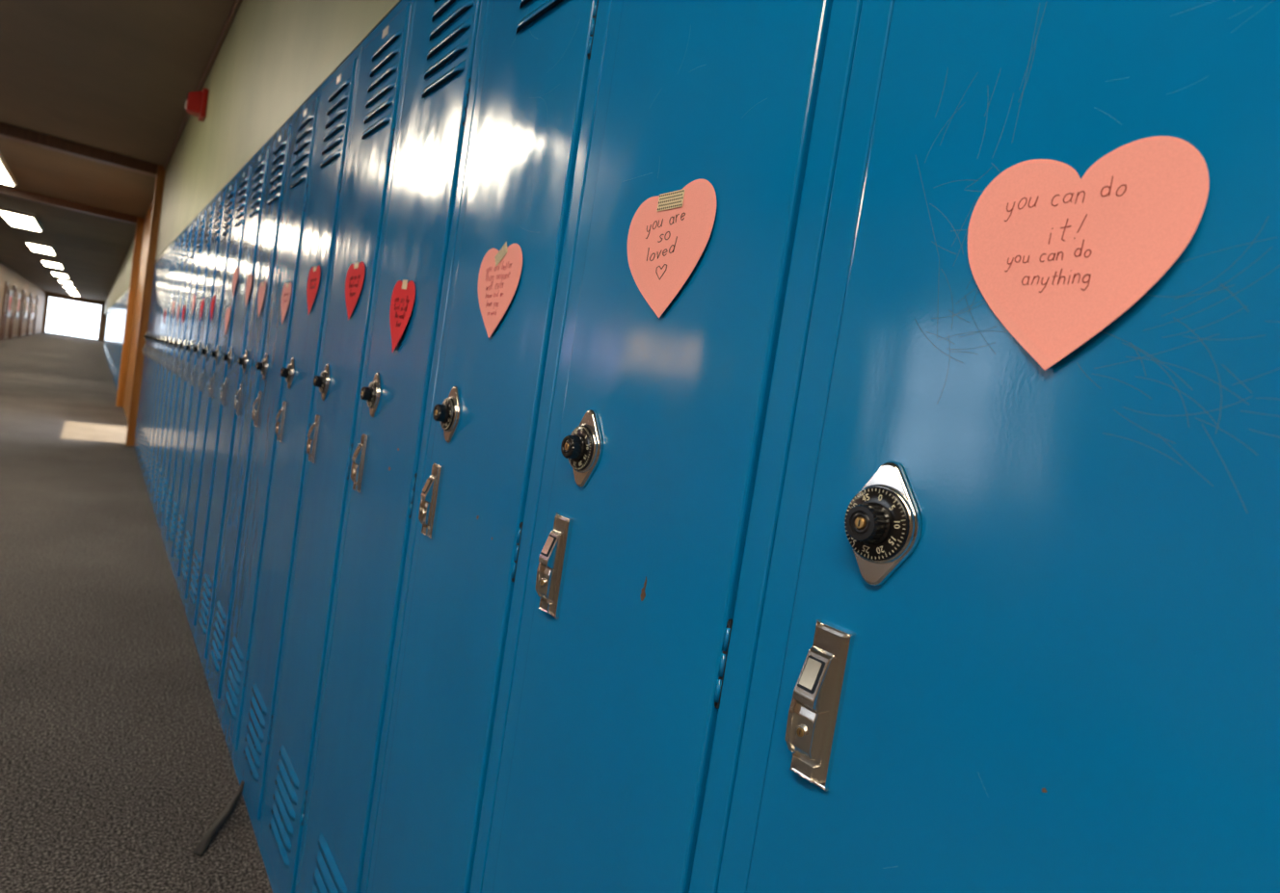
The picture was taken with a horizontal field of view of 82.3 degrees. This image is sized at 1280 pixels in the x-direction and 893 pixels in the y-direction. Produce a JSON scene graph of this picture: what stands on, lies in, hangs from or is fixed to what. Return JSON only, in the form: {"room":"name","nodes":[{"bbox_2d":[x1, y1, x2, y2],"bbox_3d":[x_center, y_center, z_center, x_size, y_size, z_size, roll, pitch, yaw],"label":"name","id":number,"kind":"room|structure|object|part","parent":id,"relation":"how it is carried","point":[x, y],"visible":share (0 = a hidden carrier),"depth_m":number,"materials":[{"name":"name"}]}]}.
{"room":"school corridor","nodes":[
{"label":"school corridor","id":0,"kind":"room"},
{"bbox_2d":[0,262,45,337],"bbox_3d":[-20.337,-4.569,22.463,0.150,2.840,69.000,6,4,-37],"label":"wall","id":1,"kind":"structure","parent":0,"point":[7,274],"depth_m":34.40,"materials":[{"name":"brown"}]},
{"bbox_2d":[0,281,9,340],"bbox_3d":[-24.742,-5.274,28.549,0.086,2.250,1.080,6,4,-37],"label":"door","id":2,"kind":"structure","parent":1,"relation":"in","point":[7,284],"depth_m":28.58,"materials":[{"name":"brown wood"}]},
{"bbox_2d":[5,290,13,317],"bbox_3d":[-25.874,-5.859,30.074,0.030,1.100,1.600,6,4,-37],"label":"bulletin board","id":3,"kind":"object","parent":1,"relation":"attached to","point":[10,297],"visible":0.99,"depth_m":29.89,"materials":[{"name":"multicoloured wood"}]},
{"bbox_2d":[8,285,17,339],"bbox_3d":[-26.812,-5.741,31.333,0.086,2.250,1.080,6,4,-37],"label":"door","id":4,"kind":"structure","parent":1,"relation":"in","point":[14,287],"depth_m":31.38,"materials":[{"name":"brown wood"}]},
{"bbox_2d":[15,293,21,318],"bbox_3d":[-28.298,-6.406,33.335,0.030,1.100,1.600,6,4,-37],"label":"bulletin board","id":5,"kind":"object","parent":1,"relation":"attached to","point":[18,295],"visible":1,"depth_m":33.14,"materials":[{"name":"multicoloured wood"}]},
{"bbox_2d":[18,290,26,337],"bbox_3d":[-29.768,-6.409,35.310,0.086,2.250,1.080,6,4,-37],"label":"door","id":6,"kind":"structure","parent":1,"relation":"in","point":[24,291],"depth_m":35.33,"materials":[{"name":"brown wood"}]},
{"bbox_2d":[3,331,41,339],"bbox_3d":[-20.479,-3.210,22.585,0.012,0.100,69.000,6,4,-37],"label":"baseboard","id":7,"kind":"structure","parent":1,"relation":"attached to","point":[13,336],"depth_m":36.53,"materials":[{"name":"brown wood"}]},
{"bbox_2d":[24,296,28,319],"bbox_3d":[-31.373,-7.100,37.471,0.030,1.100,1.600,6,4,-37],"label":"bulletin board","id":8,"kind":"object","parent":1,"relation":"attached to","point":[27,298],"visible":1,"depth_m":37.23,"materials":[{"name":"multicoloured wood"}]},
{"bbox_2d":[26,293,32,335],"bbox_3d":[-32.724,-7.076,39.287,0.086,2.250,1.080,6,4,-37],"label":"door","id":9,"kind":"structure","parent":1,"relation":"in","point":[31,295],"depth_m":39.33,"materials":[{"name":"brown wood"}]},
{"bbox_2d":[30,299,35,319],"bbox_3d":[-34.329,-7.768,41.448,0.030,1.100,1.600,6,4,-37],"label":"bulletin board","id":10,"kind":"object","parent":1,"relation":"attached to","point":[34,301],"visible":1,"depth_m":41.22,"materials":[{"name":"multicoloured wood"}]},
{"bbox_2d":[32,295,38,334],"bbox_3d":[-35.680,-7.743,43.264,0.086,2.250,1.080,6,4,-37],"label":"door","id":11,"kind":"structure","parent":1,"relation":"in","point":[37,299],"depth_m":42.90,"materials":[{"name":"brown wood"}]},
{"bbox_2d":[41,291,106,342],"bbox_3d":[-39.213,-9.010,51.156,3.800,2.840,0.150,6,4,-37],"label":"wall","id":12,"kind":"structure","parent":0,"point":[103,321],"depth_m":51.11,"materials":[{"name":"brown"}]},
{"bbox_2d":[44,296,102,341],"bbox_3d":[-39.431,-8.863,51.006,3.000,2.500,0.070,6,4,-37],"label":"window","id":13,"kind":"structure","parent":12,"relation":"in","point":[82,308],"depth_m":50.95,"materials":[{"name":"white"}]},
{"bbox_2d":[0,0,235,301],"bbox_3d":[-18.626,-5.879,23.515,4.000,0.150,69.400,6,4,-37],"label":"ceiling","id":14,"kind":"structure","parent":0,"point":[115,76],"depth_m":5.67,"materials":[{"name":"beige paint"}]},
{"bbox_2d":[0,153,17,186],"bbox_3d":[-7.638,-3.280,8.482,0.500,0.058,2.300,6,4,-37],"label":"fluorescent ceiling light","id":15,"kind":"object","parent":14,"relation":"attached to","point":[7,177],"visible":1,"depth_m":8.86,"materials":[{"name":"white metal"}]},
{"bbox_2d":[0,208,43,231],"bbox_3d":[-11.126,-4.067,13.175,0.500,0.058,2.300,6,4,-37],"label":"fluorescent ceiling light","id":16,"kind":"object","parent":14,"relation":"attached to","point":[13,218],"visible":1,"depth_m":12.85,"materials":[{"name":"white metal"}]},
{"bbox_2d":[25,240,56,255],"bbox_3d":[-14.791,-4.895,18.107,0.500,0.058,2.300,6,4,-37],"label":"fluorescent ceiling light","id":17,"kind":"object","parent":14,"relation":"attached to","point":[35,247],"visible":1,"depth_m":17.69,"materials":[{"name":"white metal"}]},
{"bbox_2d":[40,259,64,268],"bbox_3d":[-18.339,-5.696,22.879,0.500,0.058,2.300,6,4,-37],"label":"fluorescent ceiling light","id":18,"kind":"object","parent":14,"relation":"attached to","point":[49,263],"visible":1,"depth_m":22.45,"materials":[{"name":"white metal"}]},
{"bbox_2d":[50,270,69,278],"bbox_3d":[-22.004,-6.523,27.810,0.500,0.058,2.300,6,4,-37],"label":"fluorescent ceiling light","id":19,"kind":"object","parent":14,"relation":"attached to","point":[62,275],"visible":1,"depth_m":27.26,"materials":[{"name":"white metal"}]},
{"bbox_2d":[56,279,73,284],"bbox_3d":[-25.551,-7.324,32.583,0.500,0.058,2.300,6,4,-37],"label":"fluorescent ceiling light","id":20,"kind":"object","parent":14,"relation":"attached to","point":[59,280],"visible":1,"depth_m":31.97,"materials":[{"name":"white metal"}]},
{"bbox_2d":[0,185,137,224],"bbox_3d":[-8.793,-3.515,9.960,3.233,0.100,0.180,6,4,-37],"label":"beam","id":21,"kind":"structure","parent":14,"relation":"attached to","point":[6,191],"depth_m":10.38,"materials":[{"name":"brown wood"}]},
{"bbox_2d":[62,285,76,290],"bbox_3d":[-29.099,-8.125,37.355,0.500,0.058,2.300,6,4,-37],"label":"fluorescent ceiling light","id":22,"kind":"object","parent":14,"relation":"attached to","point":[65,286],"visible":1,"depth_m":36.65,"materials":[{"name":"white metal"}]},
{"bbox_2d":[0,122,158,177],"bbox_3d":[-6.150,-2.918,6.405,3.233,0.100,0.180,6,4,-37],"label":"beam","id":23,"kind":"structure","parent":14,"relation":"attached to","point":[7,131],"depth_m":6.94,"materials":[{"name":"brown wood"}]},
{"bbox_2d":[0,333,272,892],"bbox_3d":[-19.401,-3.185,27.037,7.500,0.100,75.200,6,4,-37],"label":"floor","id":24,"kind":"structure","parent":0,"point":[116,762],"depth_m":2.51,"materials":[{"name":"carpet"}]},
{"bbox_2d":[104,289,129,393],"bbox_3d":[-16.589,-3.564,23.263,0.357,1.900,30.070,6,4,-37],"label":"window","id":25,"kind":"structure","parent":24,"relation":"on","point":[117,314],"depth_m":17.24,"materials":[{"name":"white glass"}]},
{"bbox_2d":[133,258,158,452],"bbox_3d":[-4.771,-0.895,7.348,0.376,1.900,0.356,6,4,-37],"label":"locker","id":26,"kind":"object","parent":24,"relation":"on","point":[155,264],"visible":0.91,"depth_m":7.22,"materials":[{"name":"blue metal"}]},
{"bbox_2d":[135,256,159,454],"bbox_3d":[-4.560,-0.847,7.063,0.376,1.900,0.356,6,4,-37],"label":"locker","id":27,"kind":"object","parent":24,"relation":"on","point":[157,266],"visible":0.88,"depth_m":6.94,"materials":[{"name":"blue metal"}]},
{"bbox_2d":[136,251,163,460],"bbox_3d":[-4.348,-0.799,6.779,0.376,1.900,0.356,6,4,-37],"label":"locker","id":28,"kind":"object","parent":24,"relation":"on","point":[161,255],"visible":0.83,"depth_m":6.66,"materials":[{"name":"blue metal"}]},
{"bbox_2d":[138,248,166,467],"bbox_3d":[-4.137,-0.751,6.494,0.376,1.900,0.356,6,4,-37],"label":"locker","id":29,"kind":"object","parent":24,"relation":"on","point":[164,253],"visible":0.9,"depth_m":6.37,"materials":[{"name":"blue metal"}]},
{"bbox_2d":[140,245,169,475],"bbox_3d":[-3.925,-0.704,6.209,0.376,1.900,0.356,6,4,-37],"label":"locker","id":30,"kind":"object","parent":24,"relation":"on","point":[168,248],"visible":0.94,"depth_m":6.08,"materials":[{"name":"blue metal"}]},
{"bbox_3d":[-4.114,-0.782,6.187,0.021,0.109,0.031,6,4,-37],"label":"latch handle","id":31,"kind":"part","parent":30,"relation":"part of","materials":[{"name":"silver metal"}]},
{"bbox_2d":[142,241,173,482],"bbox_3d":[-3.713,-0.656,5.924,0.376,1.900,0.356,6,4,-37],"label":"locker","id":32,"kind":"object","parent":24,"relation":"on","point":[158,349],"visible":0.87,"depth_m":5.80,"materials":[{"name":"blue metal"}]},
{"bbox_3d":[-3.903,-0.734,5.903,0.021,0.109,0.031,6,4,-37],"label":"latch handle","id":33,"kind":"part","parent":32,"relation":"part of","materials":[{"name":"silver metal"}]},
{"bbox_2d":[145,238,177,492],"bbox_3d":[-3.502,-0.608,5.639,0.376,1.900,0.356,6,4,-37],"label":"locker","id":34,"kind":"object","parent":24,"relation":"on","point":[160,354],"visible":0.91,"depth_m":5.51,"materials":[{"name":"blue metal"}]},
{"bbox_3d":[-3.691,-0.686,5.618,0.021,0.109,0.031,6,4,-37],"label":"latch handle","id":35,"kind":"part","parent":34,"relation":"part of","materials":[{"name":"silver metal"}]},
{"bbox_2d":[148,232,182,501],"bbox_3d":[-3.290,-0.560,5.355,0.376,1.900,0.356,6,4,-37],"label":"locker","id":36,"kind":"object","parent":24,"relation":"on","point":[178,242],"visible":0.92,"depth_m":5.23,"materials":[{"name":"blue metal"}]},
{"bbox_3d":[-3.479,-0.639,5.333,0.021,0.109,0.031,6,4,-37],"label":"latch handle","id":37,"kind":"part","parent":36,"relation":"part of","materials":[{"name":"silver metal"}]},
{"bbox_2d":[151,226,187,510],"bbox_3d":[-3.078,-0.512,5.070,0.376,1.900,0.356,6,4,-37],"label":"locker","id":38,"kind":"object","parent":24,"relation":"on","point":[183,236],"visible":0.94,"depth_m":4.94,"materials":[{"name":"blue metal"}]},
{"bbox_3d":[-3.268,-0.591,5.048,0.021,0.109,0.031,6,4,-37],"label":"latch handle","id":39,"kind":"part","parent":38,"relation":"part of","materials":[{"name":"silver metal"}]},
{"bbox_2d":[154,220,193,523],"bbox_3d":[-2.867,-0.465,4.785,0.376,1.900,0.356,6,4,-37],"label":"locker","id":40,"kind":"object","parent":24,"relation":"on","point":[173,356],"visible":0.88,"depth_m":4.66,"materials":[{"name":"blue metal"}]},
{"bbox_3d":[-3.056,-0.543,4.764,0.021,0.109,0.031,6,4,-37],"label":"latch handle","id":41,"kind":"part","parent":40,"relation":"part of","materials":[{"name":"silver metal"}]},
{"bbox_2d":[158,213,200,534],"bbox_3d":[-2.655,-0.417,4.500,0.376,1.900,0.356,6,4,-37],"label":"locker","id":42,"kind":"object","parent":24,"relation":"on","point":[195,226],"visible":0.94,"depth_m":4.37,"materials":[{"name":"blue metal"}]},
{"bbox_3d":[-2.845,-0.495,4.479,0.021,0.109,0.031,6,4,-37],"label":"latch handle","id":43,"kind":"part","parent":42,"relation":"part of","materials":[{"name":"silver metal"}]},
{"bbox_2d":[161,206,207,551],"bbox_3d":[-2.443,-0.369,4.216,0.376,1.900,0.356,6,4,-37],"label":"locker","id":44,"kind":"object","parent":24,"relation":"on","point":[201,221],"visible":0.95,"depth_m":4.09,"materials":[{"name":"blue metal"}]},
{"bbox_3d":[-2.633,-0.448,4.194,0.021,0.109,0.031,6,4,-37],"label":"latch handle","id":45,"kind":"part","parent":44,"relation":"part of","materials":[{"name":"silver metal"}]},
{"bbox_2d":[191,293,195,313],"bbox_3d":[-2.436,-0.771,3.994,0.003,0.120,0.127,6,3,-37],"label":"heart","id":46,"kind":"object","parent":44,"relation":"attached to","point":[194,298],"visible":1,"depth_m":4.00,"materials":[{"name":"pink paper"}]},
{"bbox_2d":[166,195,216,567],"bbox_3d":[-2.232,-0.321,3.931,0.376,1.900,0.356,6,4,-37],"label":"locker","id":47,"kind":"object","parent":24,"relation":"on","point":[188,369],"visible":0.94,"depth_m":3.80,"materials":[{"name":"blue metal"}]},
{"bbox_3d":[-2.421,-0.400,3.909,0.021,0.109,0.031,6,4,-37],"label":"latch handle","id":48,"kind":"part","parent":47,"relation":"part of","materials":[{"name":"silver metal"}]},
{"bbox_2d":[171,186,226,587],"bbox_3d":[-2.020,-0.274,3.646,0.376,1.900,0.356,6,4,-37],"label":"locker","id":49,"kind":"object","parent":24,"relation":"on","point":[198,370],"visible":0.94,"depth_m":3.52,"materials":[{"name":"blue metal"}]},
{"bbox_3d":[-2.210,-0.352,3.625,0.021,0.109,0.031,6,4,-37],"label":"latch handle","id":50,"kind":"part","parent":49,"relation":"part of","materials":[{"name":"silver metal"}]},
{"bbox_2d":[199,297,204,320],"bbox_3d":[-2.194,-0.682,3.663,0.003,0.122,0.122,6,4,-37],"label":"heart","id":51,"kind":"object","parent":49,"relation":"attached to","point":[201,304],"visible":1,"depth_m":3.67,"materials":[{"name":"red"}]},
{"bbox_2d":[178,172,239,613],"bbox_3d":[-1.808,-0.226,3.361,0.376,1.900,0.356,6,4,-37],"label":"locker","id":52,"kind":"object","parent":24,"relation":"on","point":[206,375],"visible":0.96,"depth_m":3.23,"materials":[{"name":"blue metal"}]},
{"bbox_3d":[-1.998,-0.304,3.340,0.021,0.109,0.031,6,4,-37],"label":"latch handle","id":53,"kind":"part","parent":52,"relation":"part of","materials":[{"name":"silver metal"}]},
{"bbox_2d":[210,295,214,320],"bbox_3d":[-1.946,-0.626,3.330,0.003,0.123,0.125,6,4,-37],"label":"heart","id":54,"kind":"object","parent":52,"relation":"attached to","point":[213,298],"visible":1,"depth_m":3.34,"materials":[{"name":"red"}]},
{"bbox_2d":[192,780,243,856],"bbox_3d":[-1.032,0.913,1.810,0.028,0.052,0.240,8,3,-5],"label":"strap","id":55,"kind":"object","parent":24,"relation":"on","point":[209,836],"visible":1,"depth_m":1.80,"materials":[{"name":"black"}]},
{"bbox_2d":[186,157,253,640],"bbox_3d":[-1.597,-0.178,3.077,0.376,1.900,0.356,6,4,-37],"label":"locker","id":56,"kind":"object","parent":24,"relation":"on","point":[216,382],"visible":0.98,"depth_m":2.95,"materials":[{"name":"blue metal"}]},
{"bbox_3d":[-1.786,-0.256,3.055,0.021,0.109,0.031,6,4,-37],"label":"latch handle","id":57,"kind":"part","parent":56,"relation":"part of","materials":[{"name":"silver metal"}]},
{"bbox_2d":[224,306,230,336],"bbox_3d":[-1.644,-0.498,2.915,0.003,0.122,0.124,6,4,-37],"label":"heart","id":58,"kind":"object","parent":56,"relation":"attached to","point":[227,313],"visible":1,"depth_m":2.92,"materials":[{"name":"pink paper"}]},
{"bbox_2d":[232,267,239,296],"bbox_3d":[-1.571,-0.634,2.839,0.003,0.120,0.127,6,4,-37],"label":"heart","id":59,"kind":"object","parent":56,"relation":"attached to","point":[235,275],"visible":1,"depth_m":2.85,"materials":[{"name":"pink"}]},
{"bbox_2d":[194,137,271,674],"bbox_3d":[-1.385,-0.130,2.792,0.376,1.900,0.356,6,4,-37],"label":"locker","id":60,"kind":"object","parent":24,"relation":"on","point":[229,387],"visible":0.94,"depth_m":2.66,"materials":[{"name":"blue metal"}]},
{"bbox_3d":[-1.575,-0.208,2.770,0.021,0.109,0.031,6,4,-37],"label":"latch handle","id":61,"kind":"part","parent":60,"relation":"part of","materials":[{"name":"silver metal"}]},
{"bbox_2d":[244,273,252,307],"bbox_3d":[-1.377,-0.546,2.571,0.003,0.120,0.123,6,6,-37],"label":"heart","id":62,"kind":"object","parent":60,"relation":"attached to","point":[250,278],"visible":1,"depth_m":2.57,"materials":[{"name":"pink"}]},
{"bbox_2d":[205,114,293,718],"bbox_3d":[-1.173,-0.082,2.507,0.376,1.900,0.356,6,4,-37],"label":"locker","id":63,"kind":"object","parent":24,"relation":"on","point":[245,397],"visible":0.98,"depth_m":2.37,"materials":[{"name":"blue metal"}]},
{"bbox_3d":[-1.363,-0.161,2.486,0.021,0.109,0.031,6,4,-37],"label":"latch handle","id":64,"kind":"part","parent":63,"relation":"part of","materials":[{"name":"silver metal"}]},
{"bbox_2d":[257,280,266,316],"bbox_3d":[-1.218,-0.471,2.352,0.003,0.121,0.125,6,4,-37],"label":"heart","id":65,"kind":"object","parent":63,"relation":"attached to","point":[261,292],"visible":1,"depth_m":2.35,"materials":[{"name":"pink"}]},
{"bbox_2d":[218,83,322,773],"bbox_3d":[-0.962,-0.035,2.223,0.376,1.900,0.356,6,4,-37],"label":"locker","id":66,"kind":"object","parent":24,"relation":"on","point":[268,404],"visible":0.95,"depth_m":2.09,"materials":[{"name":"blue metal"}]},
{"bbox_3d":[-1.151,-0.113,2.201,0.021,0.109,0.031,6,4,-37],"label":"latch handle","id":67,"kind":"part","parent":66,"relation":"part of","materials":[{"name":"silver metal"}]},
{"bbox_2d":[281,282,291,324],"bbox_3d":[-0.990,-0.398,2.043,0.003,0.118,0.123,6,4,-37],"label":"heart","id":68,"kind":"object","parent":66,"relation":"attached to","point":[286,291],"visible":1,"depth_m":2.04,"materials":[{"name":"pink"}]},
{"bbox_2d":[236,42,362,847],"bbox_3d":[-0.750,0.013,1.938,0.376,1.900,0.356,6,4,-37],"label":"locker","id":69,"kind":"object","parent":24,"relation":"on","point":[295,419],"visible":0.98,"depth_m":1.80,"materials":[{"name":"blue metal"}]},
{"bbox_3d":[-0.940,-0.065,1.916,0.021,0.109,0.031,6,4,-37],"label":"latch handle","id":70,"kind":"part","parent":69,"relation":"part of","materials":[{"name":"silver metal"}]},
{"bbox_2d":[306,266,319,313],"bbox_3d":[-0.804,-0.382,1.796,0.003,0.121,0.128,6,4,-37],"label":"heart","id":71,"kind":"object","parent":69,"relation":"attached to","point":[314,273],"visible":1,"depth_m":1.80,"materials":[{"name":"red"}]},
{"bbox_2d":[259,0,416,892],"bbox_3d":[-0.538,0.061,1.653,0.376,1.900,0.356,6,4,-37],"label":"locker","id":72,"kind":"object","parent":24,"relation":"on","point":[332,443],"visible":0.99,"depth_m":1.52,"materials":[{"name":"blue metal"}]},
{"bbox_3d":[-0.728,-0.017,1.631,0.021,0.109,0.031,6,4,-37],"label":"latch handle","id":73,"kind":"part","parent":72,"relation":"part of","materials":[{"name":"silver metal"}]},
{"bbox_2d":[345,262,364,319],"bbox_3d":[-0.591,-0.319,1.506,0.003,0.119,0.137,6,4,-37],"label":"heart","id":74,"kind":"object","parent":72,"relation":"attached to","point":[355,278],"visible":1,"depth_m":1.51,"materials":[{"name":"red"}]},
{"bbox_2d":[298,0,488,892],"bbox_3d":[-0.327,0.109,1.368,0.376,1.900,0.356,6,4,-37],"label":"locker","id":75,"kind":"object","parent":24,"relation":"on","point":[397,395],"visible":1,"depth_m":1.23,"materials":[{"name":"blue metal"}]},
{"bbox_3d":[-0.516,0.030,1.347,0.021,0.109,0.031,6,4,-37],"label":"latch handle","id":76,"kind":"part","parent":75,"relation":"part of","materials":[{"name":"silver metal"}]},
{"bbox_2d":[389,279,415,351],"bbox_3d":[-0.413,-0.224,1.257,0.005,0.128,0.123,6,4,-37],"label":"heart","id":77,"kind":"object","parent":75,"relation":"attached to","point":[403,294],"visible":1,"depth_m":1.26,"materials":[{"name":"red paper"}]},
{"bbox_2d":[366,0,612,892],"bbox_3d":[-0.115,0.157,1.083,0.376,1.900,0.356,6,4,-37],"label":"locker","id":78,"kind":"object","parent":24,"relation":"on","point":[494,395],"visible":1,"depth_m":0.95,"materials":[{"name":"blue metal"}]},
{"bbox_3d":[-0.305,0.078,1.062,0.021,0.109,0.031,6,4,-37],"label":"latch handle","id":79,"kind":"part","parent":78,"relation":"part of","materials":[{"name":"silver metal"}]},
{"bbox_2d":[478,242,522,338],"bbox_3d":[-0.189,-0.205,0.962,0.003,0.126,0.130,6,3,-37],"label":"heart","id":80,"kind":"object","parent":78,"relation":"attached to","point":[499,273],"visible":1,"depth_m":0.96,"materials":[{"name":"pink paper"}]},
{"bbox_2d":[481,0,862,892],"bbox_3d":[0.097,0.204,0.799,0.376,1.900,0.356,6,4,-37],"label":"locker","id":81,"kind":"object","parent":24,"relation":"on","point":[669,439],"visible":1,"depth_m":0.65,"materials":[{"name":"blue metal"}]},
{"bbox_3d":[-0.093,0.126,0.777,0.021,0.109,0.031,6,4,-37],"label":"latch handle","id":82,"kind":"part","parent":81,"relation":"part of","materials":[{"name":"silver metal"}]},
{"bbox_2d":[627,179,716,318],"bbox_3d":[0.022,-0.181,0.682,0.003,0.125,0.130,6,4,-36],"label":"heart","id":83,"kind":"object","parent":81,"relation":"attached to","point":[670,232],"visible":1,"depth_m":0.68,"materials":[{"name":"pink paper"}]},
{"bbox_2d":[388,253,1047,793],"bbox_3d":[-0.085,-0.031,0.804,0.001,0.333,1.080,6,4,-37],"label":"chips","id":84,"kind":"object","parent":81,"relation":"attached to","point":[643,595],"visible":1,"depth_m":0.66,"materials":[{"name":"brown"}]},
{"bbox_2d":[508,0,1272,869],"bbox_3d":[0.047,-0.178,0.652,0.001,0.814,0.918,6,4,-37],"label":"scuffs","id":85,"kind":"object","parent":81,"relation":"attached to","point":[1215,0],"visible":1,"depth_m":0.39,"materials":[{"name":"blue"}]},
{"bbox_2d":[716,0,1279,892],"bbox_3d":[0.308,0.252,0.514,0.376,1.900,0.356,6,4,-37],"label":"locker","id":86,"kind":"object","parent":24,"relation":"on","point":[1027,597],"visible":1,"depth_m":0.41,"materials":[{"name":"blue metal"}]},
{"bbox_3d":[0.119,0.174,0.492,0.021,0.109,0.031,6,4,-37],"label":"latch handle","id":87,"kind":"part","parent":86,"relation":"part of","materials":[{"name":"silver metal"}]},
{"bbox_2d":[967,135,1209,371],"bbox_3d":[0.230,-0.101,0.396,0.005,0.121,0.120,6,3,-37],"label":"heart","id":88,"kind":"object","parent":86,"relation":"attached to","point":[1057,256],"visible":1,"depth_m":0.39,"materials":[{"name":"pink paper"}]},
{"bbox_2d":[914,2,1279,512],"bbox_3d":[0.245,-0.115,0.384,0.001,0.271,0.248,6,4,-37],"label":"scratches","id":89,"kind":"object","parent":86,"relation":"attached to","point":[1046,3],"visible":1,"depth_m":0.36,"materials":[{"name":"grey"}]},
{"bbox_2d":[104,0,400,421],"bbox_3d":[-17.465,-4.249,24.651,0.500,2.841,69.000,6,4,-37],"label":"wall","id":90,"kind":"structure","parent":0,"point":[274,55],"depth_m":3.10,"materials":[{"name":"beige paint"}]},
{"bbox_2d":[115,216,144,406],"bbox_3d":[-7.499,-1.996,11.189,0.565,2.840,0.184,6,4,-37],"label":"trim","id":91,"kind":"structure","parent":90,"relation":"attached to","point":[140,221],"depth_m":10.98,"materials":[{"name":"brown wood"}]},
{"bbox_2d":[125,164,165,446],"bbox_3d":[-4.848,-1.397,7.622,0.565,2.840,0.184,6,4,-37],"label":"trim","id":92,"kind":"structure","parent":90,"relation":"attached to","point":[160,176],"depth_m":7.41,"materials":[{"name":"brown wood"}]},
{"bbox_2d":[184,87,209,121],"bbox_3d":[-2.700,-2.093,4.456,0.108,0.170,0.130,6,4,-37],"label":"fire alarm","id":93,"kind":"object","parent":90,"relation":"attached to","point":[196,104],"visible":1,"depth_m":4.42,"materials":[{"name":"red plastic"}]},
{"bbox_2d":[162,0,241,169],"bbox_3d":[-0.912,-1.920,2.156,0.019,0.034,13.020,6,4,-37],"label":"trim","id":94,"kind":"structure","parent":90,"relation":"attached to","point":[237,3],"depth_m":4.30,"materials":[{"name":"brown wood"}]}
]}

